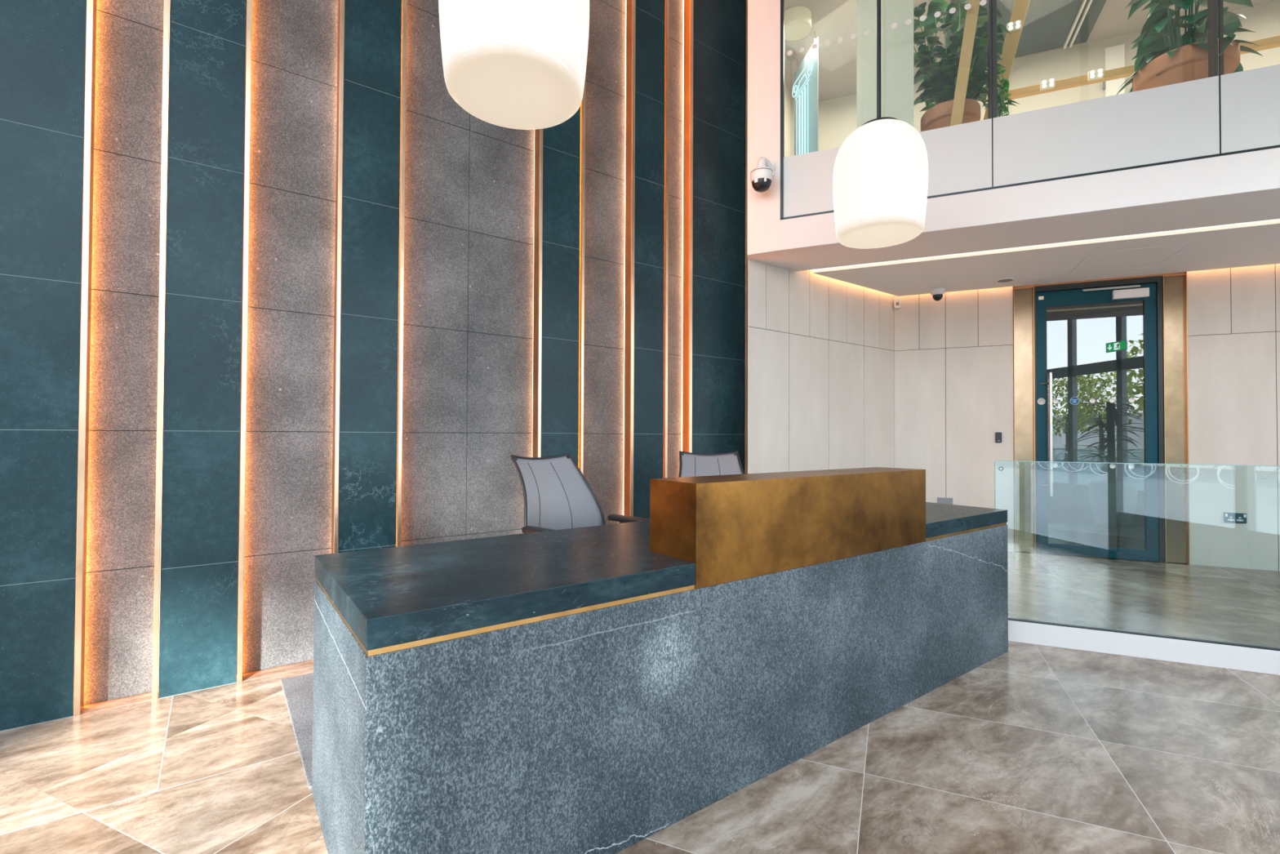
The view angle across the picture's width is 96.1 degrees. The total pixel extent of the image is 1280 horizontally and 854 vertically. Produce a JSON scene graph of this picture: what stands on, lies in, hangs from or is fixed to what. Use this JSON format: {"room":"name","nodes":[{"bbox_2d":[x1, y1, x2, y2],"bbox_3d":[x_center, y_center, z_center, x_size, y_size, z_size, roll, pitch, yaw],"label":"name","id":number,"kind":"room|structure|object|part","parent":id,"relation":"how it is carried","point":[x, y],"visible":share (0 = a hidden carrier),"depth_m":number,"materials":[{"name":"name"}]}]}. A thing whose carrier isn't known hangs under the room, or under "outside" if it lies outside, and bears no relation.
{"room":"lobby","nodes":[
{"label":"lobby","id":0,"kind":"room"},
{"bbox_2d":[0,0,747,731],"bbox_3d":[-1.820,-1.810,3.266,6.900,6.200,0.316,1,-1,-36],"label":"wall","id":1,"kind":"structure","parent":0,"point":[273,300],"depth_m":3.16,"materials":[{"name":"stone"}]},
{"bbox_3d":[-3.506,-1.839,1.853,2.508,6.198,0.030,1,-1,-36],"label":"dark stone panel","id":2,"kind":"part","parent":1,"relation":"part of","materials":[{"name":"teal stone"}]},
{"bbox_3d":[-2.442,-1.821,2.767,0.265,6.196,0.018,1,-1,-36],"label":"recess stone panel","id":3,"kind":"part","parent":1,"relation":"part of","materials":[{"name":"grey stone"}]},
{"bbox_3d":[-2.142,-1.818,2.858,0.299,6.198,0.030,1,-1,-36],"label":"dark stone panel","id":4,"kind":"part","parent":1,"relation":"part of","materials":[{"name":"teal stone"}]},
{"bbox_3d":[-1.901,-1.812,3.165,0.426,6.196,0.018,1,-1,-36],"label":"recess stone panel","id":5,"kind":"part","parent":1,"relation":"part of","materials":[{"name":"grey stone"}]},
{"bbox_3d":[-1.537,-1.808,3.304,0.301,6.198,0.030,1,-1,-36],"label":"dark stone panel","id":6,"kind":"part","parent":1,"relation":"part of","materials":[{"name":"teal stone"}]},
{"bbox_3d":[-1.105,-1.800,3.752,0.894,6.196,0.018,1,-1,-36],"label":"recess stone panel","id":7,"kind":"part","parent":1,"relation":"part of","materials":[{"name":"grey stone"}]},
{"bbox_3d":[-0.553,-1.793,4.029,0.292,6.198,0.030,1,-1,-36],"label":"dark stone panel","id":8,"kind":"part","parent":1,"relation":"part of","materials":[{"name":"teal stone"}]},
{"bbox_3d":[-0.302,-1.788,4.343,0.433,6.196,0.018,1,-1,-36],"label":"recess stone panel","id":9,"kind":"part","parent":1,"relation":"part of","materials":[{"name":"grey stone"}]},
{"bbox_3d":[0.068,-1.784,4.487,0.289,6.198,0.030,1,-1,-36],"label":"dark stone panel","id":10,"kind":"part","parent":1,"relation":"part of","materials":[{"name":"teal stone"}]},
{"bbox_3d":[0.244,-1.779,4.745,0.249,6.196,0.018,1,-1,-36],"label":"recess stone panel","id":11,"kind":"part","parent":1,"relation":"part of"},
{"bbox_3d":[0.671,-1.775,4.931,0.610,6.198,0.030,1,-1,-36],"label":"dark stone panel","id":12,"kind":"part","parent":1,"relation":"part of","materials":[{"name":"teal stone"}]},
{"bbox_2d":[0,640,1279,853],"bbox_3d":[1.691,1.358,2.734,12.000,0.120,5.020,1,-1,-36],"label":"floor","id":13,"kind":"structure","parent":0,"point":[1034,748],"depth_m":2.11,"materials":[{"name":"tile"}]},
{"bbox_2d":[280,672,313,789],"bbox_3d":[-0.239,1.292,3.380,3.100,0.012,1.100,1,-1,-36],"label":"floor mat","id":14,"kind":"object","parent":13,"relation":"on","point":[298,691],"visible":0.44,"depth_m":2.56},
{"bbox_2d":[510,453,648,533],"bbox_3d":[-0.344,0.711,3.127,0.698,1.114,0.698,-1,-1,42],"label":"office chair","id":15,"kind":"object","parent":14,"relation":"on","point":[557,495],"visible":0.52,"depth_m":3.27,"materials":[{"name":"fabric"}]},
{"bbox_3d":[-0.478,0.518,2.840,0.270,0.032,0.088,-1,-1,42],"label":"armrest","id":16,"kind":"part","parent":15,"relation":"part of","materials":[{"name":"black plastic"}]},
{"bbox_3d":[-0.497,0.424,3.270,0.283,0.536,0.577,-1,-1,42],"label":"frame","id":17,"kind":"part","parent":15,"relation":"part of","materials":[{"name":"black plastic"}]},
{"bbox_3d":[-0.497,0.423,3.270,0.270,0.522,0.562,-1,-1,42],"label":"backrest","id":18,"kind":"part","parent":15,"relation":"part of","materials":[{"name":"fabric"}]},
{"bbox_3d":[-0.069,0.527,3.293,0.270,0.032,0.088,-1,-1,42],"label":"armrest","id":19,"kind":"part","parent":15,"relation":"part of","materials":[{"name":"black plastic"}]},
{"bbox_2d":[678,450,744,477],"bbox_3d":[0.510,0.726,3.843,0.698,1.114,0.698,0,-1,-3],"label":"office chair","id":20,"kind":"object","parent":14,"relation":"on","point":[691,464],"visible":0.18,"depth_m":4.10,"materials":[{"name":"fabric"}]},
{"bbox_2d":[311,466,1008,853],"bbox_3d":[0.504,0.747,2.686,3.448,1.090,0.866,1,-1,-36],"label":"reception desk","id":21,"kind":"object","parent":13,"relation":"on","point":[594,689],"visible":1,"depth_m":1.85,"materials":[{"name":"stone"}]},
{"bbox_2d":[314,502,1007,650],"bbox_3d":[0.505,0.503,2.690,3.448,0.072,0.865,1,-1,-36],"label":"countertop","id":22,"kind":"structure","parent":21,"relation":"on","point":[388,597],"depth_m":1.77,"materials":[{"name":"stone"}]},
{"bbox_3d":[0.506,0.546,2.687,3.440,0.014,0.851,1,-1,-36],"label":"brass trim","id":23,"kind":"part","parent":21,"relation":"part of","materials":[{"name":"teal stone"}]},
{"bbox_2d":[649,466,925,588],"bbox_3d":[0.716,0.375,2.467,1.501,0.351,0.255,1,-1,-36],"label":"countertop","id":24,"kind":"structure","parent":21,"relation":"on","point":[733,527],"depth_m":2.18,"materials":[{"name":"gold metal"}]},
{"bbox_2d":[1008,617,1279,675],"bbox_3d":[3.904,1.246,2.842,5.560,0.127,0.077,0,-1,24],"label":"trim","id":25,"kind":"structure","parent":13,"relation":"on","point":[1199,653],"depth_m":3.25,"materials":[{"name":"paint"}]},
{"bbox_2d":[994,460,1279,650],"bbox_3d":[4.250,0.693,2.675,4.500,0.976,0.030,0,-1,24],"label":"glass balustrade","id":26,"kind":"object","parent":25,"relation":"on","point":[1000,468],"visible":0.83,"depth_m":3.29,"materials":[{"name":"clear glass"}]},
{"bbox_2d":[784,81,794,157],"bbox_3d":[1.361,-2.718,5.864,0.200,2.080,1.582,0,-1,25],"label":"wall","id":27,"kind":"structure","parent":0,"point":[788,100],"depth_m":6.23,"materials":[{"name":"paint"}]},
{"bbox_2d":[747,258,894,473],"bbox_3d":[1.746,-0.159,5.635,2.409,3.000,0.401,1,-1,-36],"label":"wall","id":28,"kind":"structure","parent":0,"point":[820,348],"depth_m":5.30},
{"bbox_2d":[746,0,1279,256],"bbox_3d":[3.708,-3.142,3.537,6.458,3.479,0.646,0,-1,28],"label":"wall","id":29,"kind":"structure","parent":0,"point":[1260,170],"depth_m":3.99,"materials":[{"name":"white paint"}]},
{"bbox_2d":[750,156,774,192],"bbox_3d":[0.961,-1.975,4.516,0.174,0.276,0.232,0,-1,24],"label":"security camera","id":30,"kind":"object","parent":29,"relation":"attached to","point":[762,176],"visible":1,"depth_m":4.44,"materials":[{"name":"white plastic"}]},
{"bbox_3d":[0.987,-2.056,4.535,0.075,0.114,0.186,-1,-1,43],"label":"wall arm","id":31,"kind":"part","parent":30,"relation":"part of","materials":[{"name":"white plastic"}]},
{"bbox_2d":[856,0,914,128],"bbox_3d":[1.955,-2.684,4.591,0.407,1.980,0.304,0,-1,24],"label":"column","id":32,"kind":"structure","parent":29,"relation":"attached to","point":[896,43],"depth_m":4.45,"materials":[{"name":"beige paint"}]},
{"bbox_2d":[780,0,1279,219],"bbox_3d":[3.482,-3.262,3.593,5.122,3.240,0.114,0,-1,24],"label":"glass balustrade","id":33,"kind":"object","parent":29,"relation":"in","point":[1217,114],"depth_m":3.78,"materials":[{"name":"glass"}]},
{"bbox_2d":[950,0,980,125],"bbox_3d":[2.358,-2.842,4.114,0.274,1.484,0.040,0,-1,24],"label":"brace","id":34,"kind":"object","parent":33,"relation":"attached to","point":[971,16],"visible":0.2,"depth_m":4.11,"materials":[{"name":"brown wood"}]},
{"bbox_3d":[1.792,-3.257,4.292,1.422,3.205,0.008,0,-1,24],"label":"glass pane","id":35,"kind":"part","parent":33,"relation":"part of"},
{"bbox_3d":[2.990,-3.259,3.763,1.184,3.205,0.008,0,-1,24],"label":"glass pane","id":36,"kind":"part","parent":33,"relation":"part of","materials":[{"name":"clear glass"}]},
{"bbox_2d":[747,188,1279,296],"bbox_3d":[4.155,-1.536,4.397,6.351,0.302,2.157,0,-1,24],"label":"ceiling","id":37,"kind":"structure","parent":0,"point":[1242,229],"depth_m":4.54,"materials":[{"name":"paint"}]},
{"bbox_2d":[929,286,945,301],"bbox_3d":[2.956,-1.313,5.714,0.140,0.120,0.140,0,-1,24],"label":"dome camera","id":38,"kind":"object","parent":37,"relation":"attached to","point":[937,293],"visible":1,"depth_m":5.67,"materials":[{"name":"white plastic"}]},
{"bbox_2d":[995,277,1014,282],"bbox_3d":[3.413,-1.372,5.381,0.152,0.008,0.152,0,-1,24],"label":"ceiling speaker","id":39,"kind":"object","parent":37,"relation":"attached to","point":[1006,279],"visible":1,"depth_m":5.37,"materials":[{"name":"grey plastic"}]},
{"bbox_2d":[997,279,1013,282],"bbox_3d":[3.413,-1.372,5.381,0.124,0.008,0.124,0,-1,24],"label":"grille","id":40,"kind":"object","parent":39,"relation":"attached to","point":[998,280],"depth_m":5.37,"materials":[{"name":"grey plastic"}]},
{"bbox_2d":[810,218,1279,270],"bbox_3d":[4.190,-1.419,3.956,5.927,0.008,0.106,0,-1,24],"label":"recessed light","id":41,"kind":"object","parent":37,"relation":"in","point":[1034,244],"depth_m":4.46,"materials":[{"name":"white plastic"}]},
{"bbox_3d":[4.335,-1.898,3.572,4.750,0.400,0.500,0,-1,24],"label":"plant shelf","id":42,"kind":"object","parent":37,"relation":"on","visible":0},
{"bbox_2d":[913,0,1019,131],"bbox_3d":[2.440,-2.772,4.463,0.823,1.354,0.567,0,-1,24],"label":"potted plant","id":43,"kind":"object","parent":42,"relation":"on","point":[939,84],"visible":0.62,"depth_m":4.39,"materials":[{"name":"green plant"}]},
{"bbox_3d":[2.405,-2.265,4.464,0.410,0.340,0.410,0,-1,24],"label":"pot","id":44,"kind":"part","parent":43,"relation":"part of","materials":[{"name":"ceramic"}]},
{"bbox_2d":[1116,0,1262,94],"bbox_3d":[3.682,-2.707,3.897,0.729,1.219,0.718,1,-1,-38],"label":"potted plant","id":45,"kind":"object","parent":42,"relation":"on","point":[1160,61],"visible":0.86,"depth_m":3.81,"materials":[{"name":"green plant"}]},
{"bbox_3d":[3.679,-2.841,3.880,0.343,0.891,0.440,0,-1,24],"label":"stem","id":46,"kind":"part","parent":45,"relation":"part of","materials":[{"name":"green plant"}]},
{"bbox_3d":[3.686,-2.277,3.898,0.530,0.360,0.530,0,-1,24],"label":"pot","id":47,"kind":"part","parent":45,"relation":"part of","materials":[{"name":"ceramic"}]},
{"bbox_2d":[784,0,1277,102],"bbox_3d":[4.206,-3.590,4.472,6.307,0.312,1.930,0,-1,24],"label":"ceiling","id":48,"kind":"structure","parent":0,"point":[1048,25],"depth_m":5.26,"materials":[{"name":"paint"}]},
{"bbox_2d":[784,5,811,40],"bbox_3d":[1.395,-3.768,5.154,0.270,0.440,0.270,0,-1,24],"label":"pendant lamp","id":49,"kind":"object","parent":48,"relation":"hanging from","point":[797,20],"visible":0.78,"depth_m":5.08,"materials":[{"name":"white glass"}]},
{"bbox_2d":[791,31,818,155],"bbox_3d":[1.570,-2.910,5.511,0.044,1.495,0.538,0,-1,-8],"label":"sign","id":50,"kind":"object","parent":48,"relation":"hanging from","point":[806,86],"visible":0.72,"depth_m":5.44,"materials":[{"name":"glass"}]},
{"bbox_2d":[982,0,1030,119],"bbox_3d":[2.904,-2.870,4.582,0.396,1.223,0.070,0,-1,24],"label":"brace","id":51,"kind":"object","parent":48,"relation":"attached to","point":[1011,42],"visible":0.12,"depth_m":4.53,"materials":[{"name":"brown wood"}]},
{"bbox_2d":[1006,19,1021,33],"bbox_3d":[2.933,-3.141,4.513,0.096,0.066,0.031,0,-1,24],"label":"spotlight","id":52,"kind":"object","parent":51,"relation":"attached to","point":[1013,26],"visible":0.97,"depth_m":4.50,"materials":[{"name":"white glass"}]},
{"bbox_3d":[3.312,-3.655,4.896,1.216,0.013,1.720,0,-1,24],"label":"acoustic panel","id":53,"kind":"part","parent":48,"relation":"part of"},
{"bbox_2d":[818,0,1279,571],"bbox_3d":[4.687,-1.201,5.294,6.300,5.100,0.166,0,-1,24],"label":"wall","id":54,"kind":"structure","parent":0,"point":[953,354],"depth_m":5.41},
{"bbox_2d":[893,297,900,308],"bbox_3d":[2.706,-1.299,6.054,0.058,0.100,0.048,0,-1,24],"label":"sensor","id":55,"kind":"object","parent":54,"relation":"attached to","point":[896,301],"visible":1,"depth_m":6.04,"materials":[{"name":"white plastic"}]},
{"bbox_2d":[937,497,952,504],"bbox_3d":[3.113,0.766,5.872,0.140,0.088,0.010,0,-1,24],"label":"wall outlet","id":56,"kind":"object","parent":54,"relation":"attached to","point":[942,500],"visible":0.76,"depth_m":5.87,"materials":[{"name":"grey plastic"}]},
{"bbox_2d":[995,432,1001,442],"bbox_3d":[3.543,0.103,5.686,0.054,0.100,0.024,0,-1,24],"label":"card reader","id":57,"kind":"object","parent":54,"relation":"attached to","point":[997,435],"visible":1,"depth_m":5.68,"materials":[{"name":"black plastic"}]},
{"bbox_2d":[1013,286,1035,553],"bbox_3d":[3.752,-0.070,5.621,0.171,2.585,0.039,0,-1,24],"label":"trim","id":58,"kind":"structure","parent":54,"relation":"attached to","point":[1023,297],"depth_m":5.63,"materials":[{"name":"gold metal"}]},
{"bbox_2d":[1034,275,1164,563],"bbox_3d":[4.276,-0.072,5.391,0.967,2.588,0.179,0,-1,24],"label":"door","id":59,"kind":"structure","parent":54,"relation":"in","point":[1148,290],"depth_m":5.30,"materials":[{"name":"teal metal"}]},
{"bbox_3d":[3.906,0.069,5.470,0.028,1.175,0.028,0,-1,24],"label":"pull handle","id":60,"kind":"part","parent":59,"relation":"part of","materials":[{"name":"metal"}]},
{"bbox_3d":[4.359,-1.284,5.329,0.425,0.022,0.038,0,-1,24],"label":"closer arm","id":61,"kind":"part","parent":59,"relation":"part of","materials":[{"name":"metal"}]},
{"bbox_3d":[4.425,-2.612,5.357,0.145,1.880,0.015,0,-1,24],"label":"white door panel","id":62,"kind":"part","parent":54,"relation":"part of","materials":[{"name":"plastic"}]},
{"bbox_2d":[1162,273,1189,564],"bbox_3d":[4.799,-0.072,5.158,0.166,2.585,0.039,0,-1,24],"label":"trim","id":63,"kind":"structure","parent":54,"relation":"attached to","point":[1175,312],"depth_m":5.17,"materials":[{"name":"gold metal"}]},
{"bbox_2d":[1223,512,1246,523],"bbox_3d":[5.145,0.786,4.972,0.146,0.086,0.013,0,-1,24],"label":"wall socket","id":64,"kind":"object","parent":54,"relation":"attached to","point":[1235,517],"visible":1,"depth_m":4.97,"materials":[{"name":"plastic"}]},
{"bbox_2d":[1046,307,1144,538],"bbox_3d":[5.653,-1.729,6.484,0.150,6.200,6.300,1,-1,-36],"label":"glass pane","id":65,"kind":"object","parent":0,"point":[1099,357],"depth_m":6.72,"materials":[{"name":"clear glass"}]},
{"bbox_2d":[1017,300,1182,564],"bbox_3d":[4.773,-0.049,6.448,2.320,2.670,2.050,0,-1,24],"label":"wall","id":66,"kind":"structure","parent":0,"point":[1055,535],"depth_m":6.41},
{"bbox_2d":[1007,551,1279,647],"bbox_3d":[4.319,1.265,4.016,5.750,0.126,2.405,0,-1,24],"label":"floor","id":67,"kind":"structure","parent":0,"point":[1226,604],"depth_m":4.07,"materials":[{"name":"tile"}]},
{"bbox_3d":[1.330,-4.971,3.273,12.100,0.150,6.400,1,-1,-36],"label":"ceiling","id":68,"kind":"structure","parent":0,"visible":0},
{"bbox_2d":[438,0,589,129],"bbox_3d":[-0.428,-3.038,2.042,0.515,3.766,0.515,1,-1,-36],"label":"pendant lamp","id":69,"kind":"object","parent":68,"relation":"hanging from","point":[521,64],"visible":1,"depth_m":1.87,"materials":[{"name":"white glass"}]},
{"bbox_2d":[832,0,928,248],"bbox_3d":[1.408,-3.003,3.395,0.515,3.781,0.515,1,-1,-36],"label":"pendant lamp","id":70,"kind":"object","parent":68,"relation":"hanging from","point":[880,178],"visible":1,"depth_m":3.18,"materials":[{"name":"white glass"}]},
{"bbox_3d":[1.409,-3.312,3.399,0.022,3.085,0.023,1,-1,-36],"label":"hanging rod","id":71,"kind":"part","parent":70,"relation":"part of","materials":[{"name":"black metal"}]},
{"bbox_3d":[1.401,-1.431,3.372,0.515,0.637,0.515,1,-1,-36],"label":"lamp shade","id":72,"kind":"part","parent":70,"relation":"part of","materials":[{"name":"white glass"}]},
{"bbox_3d":[2.927,-1.829,0.575,11.250,6.200,0.080,1,-1,-36],"label":"window","id":73,"kind":"structure","parent":0,"visible":0},
{"bbox_2d":[1004,35,1279,101],"bbox_3d":[4.668,-2.726,3.997,3.880,0.055,0.060,0,-1,24],"label":"rail","id":74,"kind":"object","parent":73,"relation":"attached to","point":[1273,42],"visible":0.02,"depth_m":4.49,"materials":[{"name":"brown wood"}]},
{"bbox_2d":[1040,78,1055,90],"bbox_3d":[3.239,-2.724,4.573,0.096,0.066,0.031,0,-1,24],"label":"spotlight","id":75,"kind":"object","parent":74,"relation":"attached to","point":[1048,83],"visible":1,"depth_m":4.56,"materials":[{"name":"white glass"}]},
{"bbox_2d":[1087,67,1103,80],"bbox_3d":[3.523,-2.724,4.447,0.096,0.066,0.031,0,-1,24],"label":"spotlight","id":76,"kind":"object","parent":74,"relation":"attached to","point":[1095,74],"visible":1,"depth_m":4.44,"materials":[{"name":"white glass"}]}
]}

